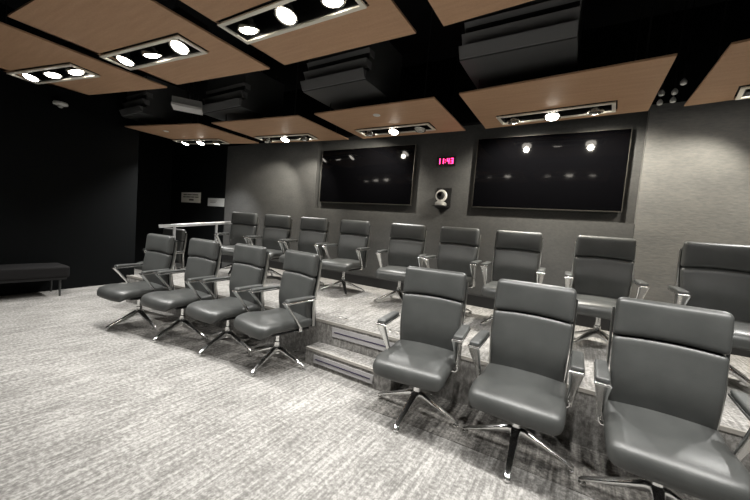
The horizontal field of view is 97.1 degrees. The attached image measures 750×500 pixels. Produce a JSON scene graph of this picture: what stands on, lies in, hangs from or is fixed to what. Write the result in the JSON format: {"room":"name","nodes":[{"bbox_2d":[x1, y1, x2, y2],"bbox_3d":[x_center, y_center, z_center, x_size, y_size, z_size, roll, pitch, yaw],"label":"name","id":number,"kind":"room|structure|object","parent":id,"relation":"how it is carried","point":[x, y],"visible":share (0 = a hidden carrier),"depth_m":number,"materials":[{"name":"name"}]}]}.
{"room":"screening room","nodes":[
{"label":"screening room","id":0,"kind":"room"},
{"bbox_2d":[0,3,140,295],"bbox_3d":[-5.843,-1.304,3.393,2.225,3.950,7.896,5,4,6],"label":"wall","id":1,"kind":"structure","parent":0,"point":[69,175],"depth_m":5.20,"materials":[{"name":"black paint"}]},
{"bbox_2d":[52,99,67,107],"bbox_3d":[-4.725,-2.195,4.966,0.218,0.132,0.176,7,4,31],"label":"detector","id":2,"kind":"object","parent":1,"relation":"attached to","point":[60,104],"visible":1,"depth_m":4.92,"materials":[{"name":"white plastic"}]},
{"bbox_2d":[135,122,172,262],"bbox_3d":[-5.966,-1.610,8.150,0.100,3.950,1.770,7,4,31],"label":"wall","id":3,"kind":"structure","parent":0,"point":[155,156],"depth_m":8.48,"materials":[{"name":"black paint"}]},
{"bbox_2d":[0,267,700,499],"bbox_3d":[-1.978,1.143,1.808,14.200,0.103,9.400,7,4,31],"label":"floor","id":4,"kind":"structure","parent":0,"point":[88,411],"depth_m":2.16,"materials":[{"name":"carpet"}]},
{"bbox_2d":[0,263,69,295],"bbox_3d":[-5.378,0.451,4.109,0.480,0.444,2.300,7,4,31],"label":"upholstered bench","id":5,"kind":"object","parent":4,"relation":"on","point":[30,272],"visible":1,"depth_m":4.67,"materials":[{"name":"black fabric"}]},
{"bbox_2d":[0,263,69,280],"bbox_3d":[-5.367,0.314,4.100,0.480,0.170,2.300,7,4,31],"label":"cushion","id":6,"kind":"object","parent":5,"relation":"on","point":[30,271],"depth_m":4.67,"materials":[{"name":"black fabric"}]},
{"bbox_2d":[97,233,176,329],"bbox_3d":[-2.795,0.350,3.923,0.677,1.077,0.701,6,4,27],"label":"chair","id":7,"kind":"object","parent":4,"relation":"on","point":[160,255],"visible":0.85,"depth_m":3.96,"materials":[{"name":"grey leather"}]},
{"bbox_2d":[134,228,186,269],"bbox_3d":[-3.797,0.149,5.887,0.689,1.077,0.718,6,4,19],"label":"chair","id":8,"kind":"object","parent":4,"relation":"on","point":[181,234],"visible":0.39,"depth_m":5.98,"materials":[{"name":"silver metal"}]},
{"bbox_2d":[140,238,221,341],"bbox_3d":[-2.156,0.415,3.711,0.683,1.077,0.714,7,4,29],"label":"chair","id":9,"kind":"object","parent":4,"relation":"on","point":[204,261],"visible":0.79,"depth_m":3.75,"materials":[{"name":"grey leather"}]},
{"bbox_2d":[159,221,231,269],"bbox_3d":[-3.010,0.094,5.811,0.099,1.324,1.382,8,5,44],"label":"handrail","id":10,"kind":"object","parent":4,"relation":"on","point":[216,224],"visible":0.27,"depth_m":5.63,"materials":[{"name":"silver metal"}]},
{"bbox_2d":[186,243,268,355],"bbox_3d":[-1.530,0.481,3.459,0.689,1.077,0.718,7,4,33],"label":"chair","id":11,"kind":"object","parent":4,"relation":"on","point":[250,269],"visible":0.89,"depth_m":3.48,"materials":[{"name":"grey leather"}]},
{"bbox_2d":[234,249,321,375],"bbox_3d":[-0.922,0.550,3.141,0.650,1.077,0.679,8,5,40],"label":"chair","id":12,"kind":"object","parent":4,"relation":"on","point":[298,288],"visible":1,"depth_m":3.14,"materials":[{"name":"grey leather"}]},
{"bbox_2d":[305,342,401,391],"bbox_3d":[-0.220,1.071,3.086,0.950,0.168,0.238,7,4,31],"label":"carpeted step","id":13,"kind":"structure","parent":4,"relation":"on","point":[356,367],"depth_m":3.02,"materials":[{"name":"carpet"}]},
{"bbox_2d":[373,266,470,432],"bbox_3d":[0.345,0.694,2.478,0.668,1.077,0.694,6,4,25],"label":"chair","id":14,"kind":"object","parent":4,"relation":"on","point":[428,348],"visible":1,"depth_m":2.54,"materials":[{"name":"grey leather"}]},
{"bbox_2d":[126,268,749,471],"bbox_3d":[1.248,1.060,3.340,10.020,0.399,2.496,7,4,31],"label":"platform","id":15,"kind":"object","parent":4,"relation":"on","point":[360,334],"visible":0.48,"depth_m":3.23,"materials":[{"name":"carpet"}]},
{"bbox_2d":[214,212,258,275],"bbox_3d":[-2.417,-0.125,5.714,0.650,1.077,0.675,5,4,12],"label":"chair","id":16,"kind":"object","parent":15,"relation":"on","point":[244,224],"visible":0.63,"depth_m":5.86,"materials":[{"name":"grey leather"}]},
{"bbox_2d":[247,214,292,276],"bbox_3d":[-1.767,-0.058,5.483,0.650,1.077,0.679,6,4,15],"label":"chair","id":17,"kind":"object","parent":15,"relation":"on","point":[278,228],"visible":0.73,"depth_m":5.62,"materials":[{"name":"grey leather"}]},
{"bbox_2d":[279,217,329,285],"bbox_3d":[-1.118,0.013,5.190,0.656,1.077,0.657,6,4,21],"label":"chair","id":18,"kind":"object","parent":15,"relation":"on","point":[313,234],"visible":0.58,"depth_m":5.33,"materials":[{"name":"grey leather"}]},
{"bbox_2d":[320,219,370,296],"bbox_3d":[-0.457,0.087,4.864,0.650,1.077,0.645,6,4,26],"label":"chair","id":19,"kind":"object","parent":15,"relation":"on","point":[354,238],"visible":0.97,"depth_m":4.96,"materials":[{"name":"grey leather"}]},
{"bbox_2d":[374,223,427,302],"bbox_3d":[0.339,0.180,4.404,0.651,1.077,0.646,6,4,19],"label":"chair","id":20,"kind":"object","parent":15,"relation":"on","point":[406,243],"visible":0.77,"depth_m":4.54,"materials":[{"name":"grey leather"}]},
{"bbox_2d":[423,226,481,313],"bbox_3d":[0.917,0.250,4.027,0.650,1.077,0.645,7,4,29],"label":"chair","id":21,"kind":"object","parent":15,"relation":"on","point":[458,250],"visible":0.66,"depth_m":4.15,"materials":[{"name":"grey leather"}]},
{"bbox_2d":[480,230,545,326],"bbox_3d":[1.502,0.321,3.648,0.650,1.077,0.645,7,4,29],"label":"chair","id":22,"kind":"object","parent":15,"relation":"on","point":[516,256],"visible":0.64,"depth_m":3.78,"materials":[{"name":"grey leather"}]},
{"bbox_2d":[564,235,649,346],"bbox_3d":[2.151,0.406,3.135,0.650,1.077,0.645,7,4,29],"label":"chair","id":23,"kind":"object","parent":15,"relation":"on","point":[603,267],"visible":0.8,"depth_m":3.24,"materials":[{"name":"grey leather"}]},
{"bbox_2d":[667,241,749,385],"bbox_3d":[2.669,0.487,2.504,0.650,1.077,0.645,7,4,29],"label":"chair","id":24,"kind":"object","parent":15,"relation":"on","point":[715,276],"visible":0.7,"depth_m":2.65,"materials":[{"name":"grey leather"}]},
{"bbox_2d":[462,279,584,482],"bbox_3d":[0.938,0.766,2.106,0.672,1.077,0.696,7,4,31],"label":"chair","id":25,"kind":"object","parent":4,"relation":"on","point":[522,384],"visible":1,"depth_m":2.14,"materials":[{"name":"grey leather"}]},
{"bbox_2d":[577,297,749,499],"bbox_3d":[1.480,0.837,1.677,0.672,1.077,0.696,7,4,32],"label":"chair","id":26,"kind":"object","parent":4,"relation":"on","point":[661,400],"visible":1,"depth_m":1.73,"materials":[{"name":"grey leather"}]},
{"bbox_2d":[0,0,729,104],"bbox_3d":[-1.651,-2.885,1.557,14.200,0.100,9.400,7,4,31],"label":"ceiling","id":27,"kind":"structure","parent":0,"point":[444,40],"depth_m":4.30,"materials":[{"name":"black paint"}]},
{"bbox_2d":[0,0,166,94],"bbox_3d":[-3.375,-2.517,3.493,1.639,1.150,1.342,6,4,22],"label":"ceiling panel","id":28,"kind":"object","parent":27,"relation":"hanging from","point":[19,49],"visible":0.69,"depth_m":3.40,"materials":[{"name":"brown wood"}]},
{"bbox_2d":[6,42,99,83],"bbox_3d":[-3.593,-2.051,3.690,1.146,0.258,0.276,6,4,19],"label":"ceiling light","id":29,"kind":"object","parent":28,"relation":"attached to","point":[68,71],"visible":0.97,"depth_m":3.65,"materials":[{"name":"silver metal"}]},
{"bbox_2d":[14,62,94,80],"bbox_3d":[-3.599,-1.980,3.695,1.086,0.040,0.216,6,4,19],"label":"tray","id":30,"kind":"object","parent":29,"relation":"on","point":[51,74],"depth_m":3.68,"materials":[{"name":"metal"}]},
{"bbox_2d":[8,0,269,84],"bbox_3d":[-1.941,-2.362,2.871,1.428,1.150,1.450,7,4,31],"label":"ceiling panel","id":31,"kind":"object","parent":27,"relation":"hanging from","point":[98,27],"visible":0.91,"depth_m":2.69,"materials":[{"name":"brown wood"}]},
{"bbox_2d":[99,7,207,69],"bbox_3d":[-2.040,-1.884,3.026,1.146,0.256,0.276,6,4,25],"label":"ceiling light","id":32,"kind":"object","parent":31,"relation":"attached to","point":[172,47],"visible":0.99,"depth_m":3.01,"materials":[{"name":"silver metal"}]},
{"bbox_2d":[105,33,201,67],"bbox_3d":[-2.046,-1.812,3.030,1.086,0.040,0.216,6,4,25],"label":"tray","id":33,"kind":"object","parent":32,"relation":"on","point":[124,57],"depth_m":3.02,"materials":[{"name":"metal"}]},
{"bbox_2d":[119,75,191,124],"bbox_3d":[-3.885,-2.787,5.907,0.720,0.985,0.865,7,4,31],"label":"air duct","id":34,"kind":"object","parent":27,"relation":"hanging from","point":[152,106],"depth_m":5.70,"materials":[{"name":"grey metal"}]},
{"bbox_2d":[171,83,202,114],"bbox_3d":[-2.743,-2.603,4.886,0.390,1.050,0.272,3,4,-25],"label":"box","id":35,"kind":"object","parent":27,"relation":"hanging from","point":[188,105],"visible":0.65,"depth_m":4.84,"materials":[{"name":"silver metal"}]},
{"bbox_2d":[125,73,258,143],"bbox_3d":[-3.256,-2.664,6.006,1.944,1.150,1.139,6,4,19],"label":"ceiling panel","id":36,"kind":"object","parent":27,"relation":"hanging from","point":[197,130],"visible":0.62,"depth_m":5.87,"materials":[{"name":"brown wood"}]},
{"bbox_2d":[203,52,284,120],"bbox_3d":[-2.092,-2.602,5.283,0.950,0.985,0.865,7,4,31],"label":"air duct","id":37,"kind":"object","parent":27,"relation":"hanging from","point":[251,95],"depth_m":5.04,"materials":[{"name":"grey metal"}]},
{"bbox_2d":[211,62,348,142],"bbox_3d":[-1.447,-2.472,5.282,1.660,1.150,1.362,7,4,31],"label":"ceiling panel","id":38,"kind":"object","parent":27,"relation":"hanging from","point":[293,124],"visible":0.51,"depth_m":5.12,"materials":[{"name":"brown wood"}]},
{"bbox_2d":[254,133,317,142],"bbox_3d":[-1.525,-1.983,5.651,1.146,0.302,0.276,6,4,24],"label":"ceiling light","id":39,"kind":"object","parent":38,"relation":"attached to","point":[286,138],"visible":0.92,"depth_m":5.63,"materials":[{"name":"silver metal"}]},
{"bbox_2d":[257,133,314,139],"bbox_3d":[-1.529,-1.934,5.654,1.086,0.040,0.216,6,4,24],"label":"tray","id":40,"kind":"object","parent":39,"relation":"on","point":[304,135],"depth_m":5.61,"materials":[{"name":"metal"}]},
{"bbox_2d":[180,0,415,64],"bbox_3d":[-0.570,-2.204,2.130,1.319,1.150,1.360,7,4,31],"label":"ceiling panel","id":41,"kind":"object","parent":27,"relation":"hanging from","point":[382,20],"visible":0.81,"depth_m":2.43,"materials":[{"name":"brown wood"}]},
{"bbox_2d":[217,0,366,43],"bbox_3d":[-0.607,-1.725,2.299,1.146,0.251,0.276,7,4,30],"label":"ceiling light","id":42,"kind":"object","parent":41,"relation":"attached to","point":[272,18],"visible":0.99,"depth_m":2.37,"materials":[{"name":"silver metal"}]},
{"bbox_2d":[300,40,401,109],"bbox_3d":[-0.258,-2.380,4.096,0.920,0.985,0.865,7,4,31],"label":"air duct","id":43,"kind":"object","parent":27,"relation":"hanging from","point":[367,75],"depth_m":3.89,"materials":[{"name":"grey metal"}]},
{"bbox_2d":[314,8,465,138],"bbox_3d":[0.265,-2.278,4.399,1.660,1.150,1.202,7,4,31],"label":"ceiling panel","id":44,"kind":"object","parent":27,"relation":"hanging from","point":[429,109],"visible":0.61,"depth_m":4.22,"materials":[{"name":"brown wood"}]},
{"bbox_2d":[355,122,435,136],"bbox_3d":[0.277,-1.779,4.706,1.146,0.298,0.276,7,4,30],"label":"ceiling light","id":45,"kind":"object","parent":44,"relation":"attached to","point":[394,130],"visible":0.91,"depth_m":4.69,"materials":[{"name":"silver metal"}]},
{"bbox_2d":[428,0,532,25],"bbox_3d":[0.724,-2.048,1.310,1.340,1.150,1.415,7,4,31],"label":"ceiling panel","id":46,"kind":"object","parent":27,"relation":"hanging from","point":[449,12],"visible":1,"depth_m":2.09,"materials":[{"name":"brown wood"}]},
{"bbox_2d":[459,0,583,88],"bbox_3d":[1.403,-2.182,3.085,0.930,0.985,0.865,7,4,31],"label":"air duct","id":47,"kind":"object","parent":27,"relation":"hanging from","point":[534,39],"depth_m":2.86,"materials":[{"name":"grey metal"}]},
{"bbox_2d":[459,0,676,128],"bbox_3d":[1.879,-2.082,3.357,1.660,1.150,1.288,7,4,31],"label":"ceiling panel","id":48,"kind":"object","parent":27,"relation":"hanging from","point":[635,85],"visible":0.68,"depth_m":3.13,"materials":[{"name":"brown wood"}]},
{"bbox_2d":[496,100,616,124],"bbox_3d":[1.976,-1.579,3.671,1.146,0.293,0.276,7,4,35],"label":"ceiling light","id":49,"kind":"object","parent":48,"relation":"attached to","point":[550,115],"visible":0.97,"depth_m":3.64,"materials":[{"name":"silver metal"}]},
{"bbox_2d":[657,3,672,105],"bbox_3d":[3.049,-2.047,3.467,0.052,1.035,0.051,7,4,31],"label":"fitting","id":50,"kind":"object","parent":27,"relation":"hanging from","point":[659,102],"visible":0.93,"depth_m":3.48,"materials":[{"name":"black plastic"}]},
{"bbox_2d":[658,0,673,95],"bbox_3d":[2.888,-2.047,3.261,0.052,1.035,0.051,7,4,31],"label":"fitting","id":51,"kind":"object","parent":27,"relation":"hanging from","point":[661,92],"visible":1,"depth_m":3.26,"materials":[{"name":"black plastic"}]},
{"bbox_2d":[670,2,685,102],"bbox_3d":[3.119,-2.036,3.390,0.052,1.035,0.051,7,4,31],"label":"fitting","id":52,"kind":"object","parent":27,"relation":"hanging from","point":[673,99],"visible":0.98,"depth_m":3.40,"materials":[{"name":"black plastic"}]},
{"bbox_2d":[671,0,687,94],"bbox_3d":[2.973,-2.037,3.209,0.052,1.035,0.051,7,4,31],"label":"fitting","id":53,"kind":"object","parent":27,"relation":"hanging from","point":[675,90],"visible":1,"depth_m":3.21,"materials":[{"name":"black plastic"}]},
{"bbox_2d":[680,0,694,84],"bbox_3d":[2.876,-2.032,3.011,0.052,1.035,0.051,7,4,31],"label":"fitting","id":54,"kind":"object","parent":27,"relation":"hanging from","point":[683,81],"visible":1,"depth_m":3.02,"materials":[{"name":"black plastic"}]},
{"bbox_2d":[684,0,749,105],"bbox_3d":[3.411,-1.882,2.141,1.922,1.150,1.148,8,5,41],"label":"ceiling panel","id":55,"kind":"object","parent":27,"relation":"hanging from","point":[731,71],"visible":1,"depth_m":2.67,"materials":[{"name":"brown wood"}]},
{"bbox_2d":[735,85,749,99],"bbox_3d":[3.592,-1.372,2.500,1.146,0.299,0.276,8,5,41],"label":"ceiling light","id":56,"kind":"object","parent":55,"relation":"attached to","point":[743,92],"visible":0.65,"depth_m":2.90,"materials":[{"name":"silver metal"}]},
{"bbox_2d":[170,0,749,303],"bbox_3d":[0.475,-0.918,5.432,14.000,3.950,0.312,7,4,31],"label":"wall","id":57,"kind":"structure","parent":0,"point":[262,179],"depth_m":4.17,"materials":[{"name":"grey paint"}]},
{"bbox_2d":[181,192,200,202],"bbox_3d":[-4.673,-1.332,8.396,0.860,0.255,0.009,7,4,31],"label":"wall sign","id":58,"kind":"object","parent":57,"relation":"attached to","point":[192,197],"visible":1,"depth_m":8.37,"materials":[{"name":"white"}]},
{"bbox_2d":[183,194,197,200],"bbox_3d":[-4.675,-1.335,8.392,0.688,0.158,0.002,7,4,31],"label":"print","id":59,"kind":"object","parent":58,"relation":"attached to","point":[186,197],"depth_m":8.40,"materials":[{"name":"grey paper"}]},
{"bbox_2d":[173,139,229,145],"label":"ceiling light","id":60,"kind":"object","parent":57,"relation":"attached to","point":[202,142],"depth_m":6.43,"materials":[{"name":"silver metal"}]},
{"bbox_2d":[175,139,225,142],"bbox_3d":[-3.399,-2.136,6.465,1.086,0.040,0.216,6,4,19],"label":"tray","id":61,"kind":"object","parent":60,"relation":"on","point":[177,140],"depth_m":6.41,"materials":[{"name":"metal"}]},
{"bbox_2d":[208,198,224,206],"bbox_3d":[-3.772,-1.132,7.848,0.640,0.190,0.009,7,4,31],"label":"notice","id":62,"kind":"object","parent":57,"relation":"attached to","point":[219,202],"visible":1,"depth_m":7.83,"materials":[{"name":"grey"}]},
{"bbox_2d":[319,144,416,205],"bbox_3d":[-0.185,-1.283,5.745,1.900,0.960,0.078,7,4,31],"label":"television","id":63,"kind":"object","parent":57,"relation":"attached to","point":[382,175],"visible":1,"depth_m":5.64,"materials":[{"name":"black glass"}]},
{"bbox_2d":[432,188,451,207],"bbox_3d":[0.996,-0.791,4.959,0.230,0.300,0.200,7,4,31],"label":"camera","id":64,"kind":"object","parent":57,"relation":"attached to","point":[443,195],"visible":1,"depth_m":4.93,"materials":[{"name":"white plastic"}]},
{"bbox_2d":[432,205,448,207],"bbox_3d":[0.980,-0.651,4.960,0.200,0.018,0.182,7,4,31],"label":"shelf","id":65,"kind":"object","parent":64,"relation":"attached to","point":[437,206],"depth_m":4.91,"materials":[{"name":"black plastic"}]},
{"bbox_2d":[436,156,455,165],"bbox_3d":[1.075,-1.340,5.001,0.290,0.130,0.033,7,4,31],"label":"digital clock","id":66,"kind":"object","parent":57,"relation":"attached to","point":[441,161],"visible":1,"depth_m":4.99,"materials":[{"name":"black plastic"}]},
{"bbox_2d":[221,255,749,357],"bbox_3d":[1.313,0.705,4.748,11.540,0.149,0.018,7,4,31],"label":"baseboard","id":67,"kind":"structure","parent":57,"relation":"attached to","point":[479,301],"depth_m":5.33,"materials":[{"name":"black plastic"}]},
{"bbox_2d":[471,128,632,212],"bbox_3d":[2.186,-1.008,4.301,1.750,0.965,0.078,7,4,31],"label":"television","id":68,"kind":"object","parent":57,"relation":"attached to","point":[583,170],"visible":1,"depth_m":4.20,"materials":[{"name":"black glass"}]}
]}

